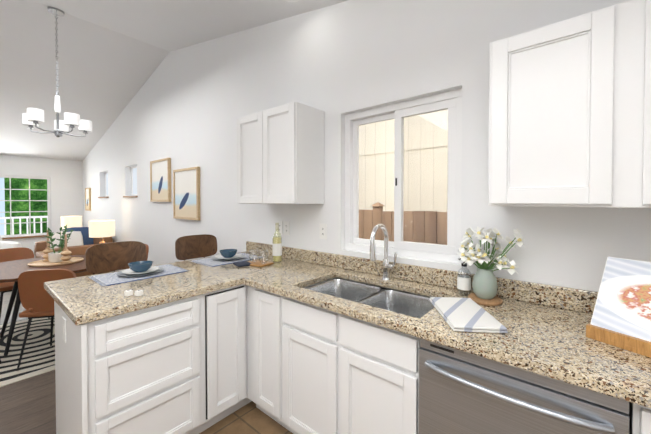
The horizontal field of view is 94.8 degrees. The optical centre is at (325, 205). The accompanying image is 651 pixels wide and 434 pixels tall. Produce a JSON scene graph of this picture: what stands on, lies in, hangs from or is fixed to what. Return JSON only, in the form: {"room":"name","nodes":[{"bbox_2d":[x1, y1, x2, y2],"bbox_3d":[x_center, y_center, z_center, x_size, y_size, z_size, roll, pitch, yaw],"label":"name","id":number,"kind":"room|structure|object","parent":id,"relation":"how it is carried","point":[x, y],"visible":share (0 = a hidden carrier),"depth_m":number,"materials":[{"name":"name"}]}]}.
{"room":"kitchen","nodes":[
{"label":"kitchen","id":0,"kind":"room"},
{"bbox_2d":[0,155,82,257],"bbox_3d":[-7.372,-0.376,5.665,0.160,4.000,4.360,1,1,40],"label":"wall","id":1,"kind":"structure","parent":0,"point":[66,187],"depth_m":6.90,"materials":[{"name":"paint"}]},
{"bbox_2d":[0,175,50,239],"bbox_3d":[-6.918,0.040,6.126,0.170,1.345,2.020,1,1,40],"label":"window","id":2,"kind":"structure","parent":1,"relation":"in","point":[16,236],"depth_m":6.62,"materials":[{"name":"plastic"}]},
{"bbox_2d":[0,275,87,433],"bbox_3d":[-4.618,1.389,3.482,6.900,0.060,4.200,1,1,40],"label":"floor","id":3,"kind":"structure","parent":0,"point":[28,406],"depth_m":2.09,"materials":[{"name":"brown wood"}]},
{"bbox_2d":[0,235,21,248],"bbox_3d":[-6.060,0.921,5.223,0.995,0.819,1.054,1,1,40],"label":"armchair","id":4,"kind":"object","parent":3,"relation":"on","point":[5,244],"visible":0.21,"depth_m":5.46,"materials":[{"name":"white fabric"}]},
{"bbox_2d":[0,317,54,386],"bbox_3d":[-2.887,1.362,3.039,1.640,0.008,2.350,1,1,40],"label":"dining rug","id":5,"kind":"object","parent":3,"relation":"on","point":[38,357],"visible":0.22,"depth_m":2.77,"materials":[{"name":"fabric"}]},
{"bbox_2d":[0,247,49,318],"bbox_3d":[-3.592,0.929,3.482,0.501,0.831,0.440,1,1,30],"label":"dining chair","id":6,"kind":"object","parent":5,"relation":"on","point":[12,254],"visible":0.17,"depth_m":3.56,"materials":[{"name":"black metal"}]},
{"bbox_2d":[0,255,86,355],"bbox_3d":[-2.925,0.984,3.097,1.200,0.737,1.200,1,1,40],"label":"dining table","id":7,"kind":"object","parent":5,"relation":"on","point":[11,271],"visible":0.48,"depth_m":2.96,"materials":[{"name":"brown wood"}]},
{"bbox_2d":[27,225,83,266],"bbox_3d":[-2.886,0.406,3.212,0.450,0.412,0.450,1,1,40],"label":"centerpiece","id":8,"kind":"object","parent":7,"relation":"on","point":[54,258],"visible":1,"depth_m":3.17,"materials":[{"name":"brown wood"}]},
{"bbox_2d":[16,269,76,370],"bbox_3d":[-2.385,0.942,2.705,0.440,0.831,0.501,0,1,-15],"label":"dining chair","id":9,"kind":"object","parent":5,"relation":"on","point":[36,299],"visible":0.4,"depth_m":2.49,"materials":[{"name":"brown leather"}]},
{"bbox_2d":[145,244,148,260],"bbox_3d":[-2.539,0.925,3.763,0.440,0.831,0.501,1,1,30],"label":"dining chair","id":10,"kind":"object","parent":5,"relation":"on","point":[147,248],"visible":0.08,"depth_m":3.83,"materials":[{"name":"brown wood"}]},
{"bbox_2d":[34,227,112,276],"bbox_3d":[-4.806,0.854,5.683,1.590,0.938,0.920,1,1,40],"label":"leather sofa","id":11,"kind":"object","parent":3,"relation":"on","point":[80,241],"visible":0.29,"depth_m":5.31,"materials":[{"name":"brown leather"}]},
{"bbox_2d":[85,241,145,273],"bbox_3d":[-1.581,0.842,2.357,0.485,1.070,0.432,1,1,40],"label":"bar stool","id":12,"kind":"object","parent":3,"relation":"on","point":[105,257],"visible":0.29,"depth_m":2.46,"materials":[{"name":"brown leather"}]},
{"bbox_2d":[175,234,216,260],"bbox_3d":[-1.150,0.834,2.870,0.485,1.070,0.432,1,1,40],"label":"bar stool","id":13,"kind":"object","parent":3,"relation":"on","point":[195,246],"visible":0.4,"depth_m":2.99,"materials":[{"name":"brown leather"}]},
{"bbox_3d":[-3.721,1.061,4.996,0.460,0.551,0.460,1,1,40],"label":"side table","id":14,"kind":"object","parent":3,"relation":"on","visible":0},
{"bbox_2d":[89,220,114,243],"bbox_3d":[-3.721,0.519,4.987,0.350,0.530,0.350,1,1,40],"label":"table lamp","id":15,"kind":"object","parent":14,"relation":"on","point":[101,228],"visible":0.67,"depth_m":4.85,"materials":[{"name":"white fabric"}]},
{"bbox_3d":[-5.496,1.037,6.489,0.460,0.551,0.460,1,1,40],"label":"side table","id":16,"kind":"object","parent":3,"relation":"on","visible":0},
{"bbox_2d":[61,216,81,228],"bbox_3d":[-5.496,0.496,6.480,0.350,0.530,0.350,1,1,40],"label":"table lamp","id":17,"kind":"object","parent":16,"relation":"on","point":[71,221],"visible":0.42,"depth_m":6.35,"materials":[{"name":"white fabric"}]},
{"bbox_2d":[0,0,169,160],"bbox_3d":[-5.450,-1.642,4.264,5.360,1.402,5.200,1,1,40],"label":"ceiling","id":18,"kind":"structure","parent":0,"point":[105,74],"depth_m":4.22,"materials":[{"name":"paint"}]},
{"bbox_2d":[22,6,91,136],"bbox_3d":[-2.847,-1.402,3.203,0.571,1.350,0.554,1,1,40],"label":"chandelier","id":19,"kind":"object","parent":18,"relation":"hanging from","point":[32,117],"visible":0.98,"depth_m":3.16,"materials":[{"name":"silver metal"}]},
{"bbox_2d":[31,0,347,50],"bbox_3d":[-1.033,-1.557,0.552,6.180,1.455,5.200,1,1,40],"label":"ceiling","id":20,"kind":"structure","parent":0,"point":[170,25],"depth_m":2.91,"materials":[{"name":"paint"}]},
{"bbox_2d":[199,401,292,433],"bbox_3d":[-0.508,1.444,0.027,3.840,0.060,4.200,1,1,40],"label":"floor","id":21,"kind":"structure","parent":0,"point":[250,418],"depth_m":1.89,"materials":[{"name":"brown tile"}]},
{"bbox_2d":[54,294,209,433],"bbox_3d":[-1.132,0.950,1.730,0.648,0.872,0.557,1,1,40],"label":"base cabinet","id":22,"kind":"object","parent":21,"relation":"on","point":[198,364],"depth_m":1.52,"materials":[{"name":"white wood"}]},
{"bbox_2d":[62,317,65,342],"bbox_3d":[-1.334,0.632,1.526,0.070,0.115,0.008,1,1,40],"label":"electrical outlet","id":23,"kind":"object","parent":22,"relation":"attached to","point":[63,328],"visible":1,"depth_m":1.51,"materials":[{"name":"plastic"}]},
{"bbox_2d":[44,261,239,325],"bbox_3d":[-1.138,0.490,1.869,0.866,0.040,0.810,1,1,40],"label":"countertop","id":24,"kind":"structure","parent":22,"relation":"on","point":[82,299],"depth_m":1.67,"materials":[{"name":"beige stone"}]},
{"bbox_2d":[124,290,142,295],"bbox_3d":[-1.004,0.459,1.570,0.077,0.028,0.069,1,1,40],"label":"salt","id":25,"kind":"object","parent":24,"relation":"on","point":[130,292],"visible":1,"depth_m":1.56,"materials":[{"name":"white ceramic"}]},
{"bbox_2d":[89,261,188,285],"bbox_3d":[-1.258,0.428,2.040,0.340,0.076,0.510,1,1,40],"label":"place setting","id":26,"kind":"object","parent":24,"relation":"on","point":[138,270],"visible":1,"depth_m":1.98,"materials":[{"name":"grey fabric"}]},
{"bbox_2d":[206,284,245,426],"bbox_3d":[-0.854,0.945,2.050,0.636,0.872,0.290,1,1,40],"label":"base cabinet","id":27,"kind":"object","parent":21,"relation":"on","point":[225,308],"depth_m":1.86,"materials":[{"name":"white wood"}]},
{"bbox_2d":[246,277,353,433],"bbox_3d":[-0.173,0.945,2.073,0.430,0.872,0.617,1,1,40],"label":"base cabinet","id":28,"kind":"object","parent":21,"relation":"on","point":[300,355],"depth_m":1.67,"materials":[{"name":"white wood"}]},
{"bbox_2d":[419,338,628,433],"bbox_3d":[0.782,0.960,1.228,0.594,0.867,0.669,1,1,40],"label":"dishwasher","id":29,"kind":"object","parent":21,"relation":"on","point":[461,392],"visible":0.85,"depth_m":1.01,"materials":[{"name":"silver metal"}]},
{"bbox_2d":[629,402,650,433],"bbox_3d":[1.245,0.964,0.881,0.545,0.872,0.617,1,1,40],"label":"base cabinet","id":30,"kind":"object","parent":21,"relation":"on","point":[639,416],"depth_m":0.82,"materials":[{"name":"white wood"}]},
{"bbox_2d":[186,241,650,407],"bbox_3d":[0.390,0.444,1.569,3.590,0.140,0.653,1,1,40],"label":"countertop","id":31,"kind":"structure","parent":30,"relation":"on","point":[545,326],"depth_m":1.31,"materials":[{"name":"beige stone"}]},
{"bbox_2d":[191,249,262,266],"bbox_3d":[-0.827,0.420,2.553,0.340,0.076,0.510,1,1,40],"label":"place setting","id":32,"kind":"object","parent":31,"relation":"on","point":[228,256],"visible":0.85,"depth_m":2.49,"materials":[{"name":"grey fabric"}]},
{"bbox_2d":[233,223,281,266],"bbox_3d":[-0.527,0.302,2.377,0.261,0.317,0.377,1,1,40],"label":"serving tray set","id":33,"kind":"object","parent":31,"relation":"on","point":[277,248],"visible":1,"depth_m":2.39,"materials":[{"name":"clear glass"}]},
{"bbox_2d":[304,278,433,318],"bbox_3d":[0.238,0.606,1.690,0.785,0.182,0.431,1,1,40],"label":"sink","id":34,"kind":"object","parent":31,"relation":"in","point":[411,305],"visible":0.17,"depth_m":1.80,"materials":[{"name":"silver metal"}]},
{"bbox_2d":[370,224,396,279],"bbox_3d":[0.354,0.290,1.833,0.104,0.358,0.217,1,1,40],"label":"chrome faucet","id":35,"kind":"object","parent":31,"relation":"on","point":[387,266],"visible":1,"depth_m":1.88,"materials":[{"name":"silver metal"}]},
{"bbox_2d":[457,258,470,295],"bbox_3d":[0.736,0.372,1.591,0.067,0.202,0.076,1,1,40],"label":"soap dispenser","id":36,"kind":"object","parent":31,"relation":"on","point":[464,282],"visible":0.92,"depth_m":1.58,"materials":[{"name":"clear glass"}]},
{"bbox_2d":[429,297,507,332],"bbox_3d":[0.601,0.466,1.307,0.200,0.022,0.360,0,1,5],"label":"tea towel","id":37,"kind":"object","parent":31,"relation":"on","point":[464,314],"visible":1,"depth_m":1.24,"materials":[{"name":"white fabric"}]},
{"bbox_2d":[457,226,524,305],"bbox_3d":[0.814,0.288,1.479,0.296,0.372,0.228,1,1,40],"label":"vase","id":38,"kind":"object","parent":31,"relation":"on","point":[484,285],"visible":1,"depth_m":1.45,"materials":[{"name":"white plant"}]},
{"bbox_2d":[586,257,650,357],"bbox_3d":[1.139,0.342,0.966,0.210,0.282,0.400,0,1,-28],"label":"cookbook stand","id":39,"kind":"object","parent":31,"relation":"on","point":[621,316],"visible":1,"depth_m":1.05,"materials":[{"name":"white paper"}]},
{"bbox_2d":[82,0,650,291],"bbox_3d":[-1.746,-0.347,3.888,11.060,4.000,0.160,1,1,40],"label":"wall","id":40,"kind":"structure","parent":0,"point":[187,107],"depth_m":2.27,"materials":[{"name":"paint"}]},
{"bbox_2d":[85,188,90,210],"bbox_3d":[-5.469,-0.145,6.891,0.360,0.520,0.035,1,1,40],"label":"framed artwork","id":41,"kind":"object","parent":40,"relation":"attached to","point":[87,199],"visible":1,"depth_m":6.85,"materials":[{"name":"brown wood"}]},
{"bbox_2d":[98,172,108,197],"bbox_3d":[-4.513,-0.428,6.175,0.640,0.550,0.160,1,1,40],"label":"window","id":42,"kind":"structure","parent":40,"relation":"in","point":[106,184],"depth_m":6.38,"materials":[{"name":"plastic"}]},
{"bbox_2d":[123,166,137,197],"bbox_3d":[-3.288,-0.412,5.145,0.620,0.550,0.160,1,1,40],"label":"window","id":43,"kind":"structure","parent":40,"relation":"in","point":[133,181],"depth_m":5.30,"materials":[{"name":"plastic"}]},
{"bbox_2d":[150,158,170,201],"bbox_3d":[-2.362,-0.353,4.274,0.640,0.600,0.035,1,1,40],"label":"framed artwork","id":44,"kind":"object","parent":40,"relation":"attached to","point":[160,180],"visible":1,"depth_m":4.25,"materials":[{"name":"beige paper"}]},
{"bbox_2d":[173,166,199,219],"bbox_3d":[-1.757,-0.145,3.769,0.660,0.640,0.035,1,1,40],"label":"framed artwork","id":45,"kind":"object","parent":40,"relation":"attached to","point":[186,193],"visible":1,"depth_m":3.74,"materials":[{"name":"beige paper"}]},
{"bbox_2d":[237,111,268,203],"bbox_3d":[-0.492,-0.373,2.514,0.408,0.715,0.322,1,1,40],"label":"upper cabinet","id":46,"kind":"object","parent":40,"relation":"attached to","point":[252,142],"depth_m":2.39,"materials":[{"name":"white wood"}]},
{"bbox_2d":[277,221,281,234],"bbox_3d":[-0.405,0.197,2.655,0.072,0.120,0.008,1,1,40],"label":"electrical outlet plate","id":47,"kind":"object","parent":40,"relation":"attached to","point":[280,222],"depth_m":2.65,"materials":[{"name":"plastic"}]},
{"bbox_2d":[282,221,289,235],"bbox_3d":[-0.336,0.198,2.597,0.072,0.120,0.008,1,1,40],"label":"electrical outlet plate","id":48,"kind":"object","parent":40,"relation":"attached to","point":[286,224],"depth_m":2.60,"materials":[{"name":"plastic"}]},
{"bbox_2d":[265,102,323,203],"bbox_3d":[-0.268,-0.370,2.326,0.408,0.715,0.322,1,1,40],"label":"upper cabinet","id":49,"kind":"object","parent":40,"relation":"attached to","point":[295,130],"depth_m":2.18,"materials":[{"name":"white wood"}]},
{"bbox_2d":[319,224,326,239],"bbox_3d":[-0.019,0.202,2.331,0.072,0.120,0.008,1,1,40],"label":"electrical outlet plate","id":50,"kind":"object","parent":40,"relation":"attached to","point":[322,231],"depth_m":2.33,"materials":[{"name":"plastic"}]},
{"bbox_2d":[345,88,461,263],"bbox_3d":[0.495,-0.173,2.017,0.846,1.010,0.075,1,1,40],"label":"kitchen window","id":51,"kind":"structure","parent":40,"relation":"in","point":[450,101],"depth_m":1.96,"materials":[{"name":"plastic"}]},
{"bbox_2d":[488,0,636,207],"bbox_3d":[0.973,-0.353,1.283,0.430,0.715,0.322,1,1,40],"label":"upper cabinet","id":52,"kind":"object","parent":40,"relation":"attached to","point":[570,112],"depth_m":1.13,"materials":[{"name":"white wood"}]},
{"bbox_2d":[633,0,650,207],"bbox_3d":[1.312,-0.349,0.998,0.456,0.715,0.322,1,1,40],"label":"upper cabinet","id":53,"kind":"object","parent":40,"relation":"attached to","point":[641,122],"depth_m":1.01,"materials":[{"name":"white wood"}]},
{"label":"outside","id":54,"kind":"structure","parent":0,"visible":0},
{"bbox_3d":[-2.815,1.700,4.715,25.000,0.080,18.000,1,1,40],"label":"ground","id":55,"kind":"structure","parent":54,"visible":0},
{"bbox_2d":[0,178,4,234],"bbox_3d":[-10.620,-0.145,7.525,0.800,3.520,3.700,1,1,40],"label":"house","id":56,"kind":"structure","parent":55,"relation":"on","point":[2,197],"depth_m":8.62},
{"bbox_2d":[359,202,446,244],"bbox_3d":[1.498,0.821,3.394,7.286,1.720,0.150,1,1,40],"label":"fence","id":57,"kind":"object","parent":55,"relation":"on","point":[366,228],"depth_m":3.70,"materials":[{"name":"brown wood"}]},
{"bbox_2d":[359,109,447,211],"bbox_3d":[2.537,-1.490,4.038,12.000,6.320,0.470,1,1,40],"label":"neighbouring house","id":58,"kind":"structure","parent":55,"relation":"on","point":[375,174],"depth_m":4.79,"materials":[{"name":"beige"}]},
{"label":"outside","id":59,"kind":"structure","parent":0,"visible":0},
{"bbox_2d":[0,216,47,234],"bbox_3d":[-8.121,0.716,6.548,0.060,0.870,6.000,1,1,40],"label":"balcony railing","id":60,"kind":"object","parent":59,"point":[22,217],"visible":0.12,"depth_m":7.32,"materials":[{"name":"white wood"}]},
{"bbox_2d":[4,178,47,234],"bbox_3d":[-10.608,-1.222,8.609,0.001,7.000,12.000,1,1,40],"label":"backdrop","id":61,"kind":"structure","parent":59,"point":[19,183],"depth_m":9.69,"materials":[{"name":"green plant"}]}
]}

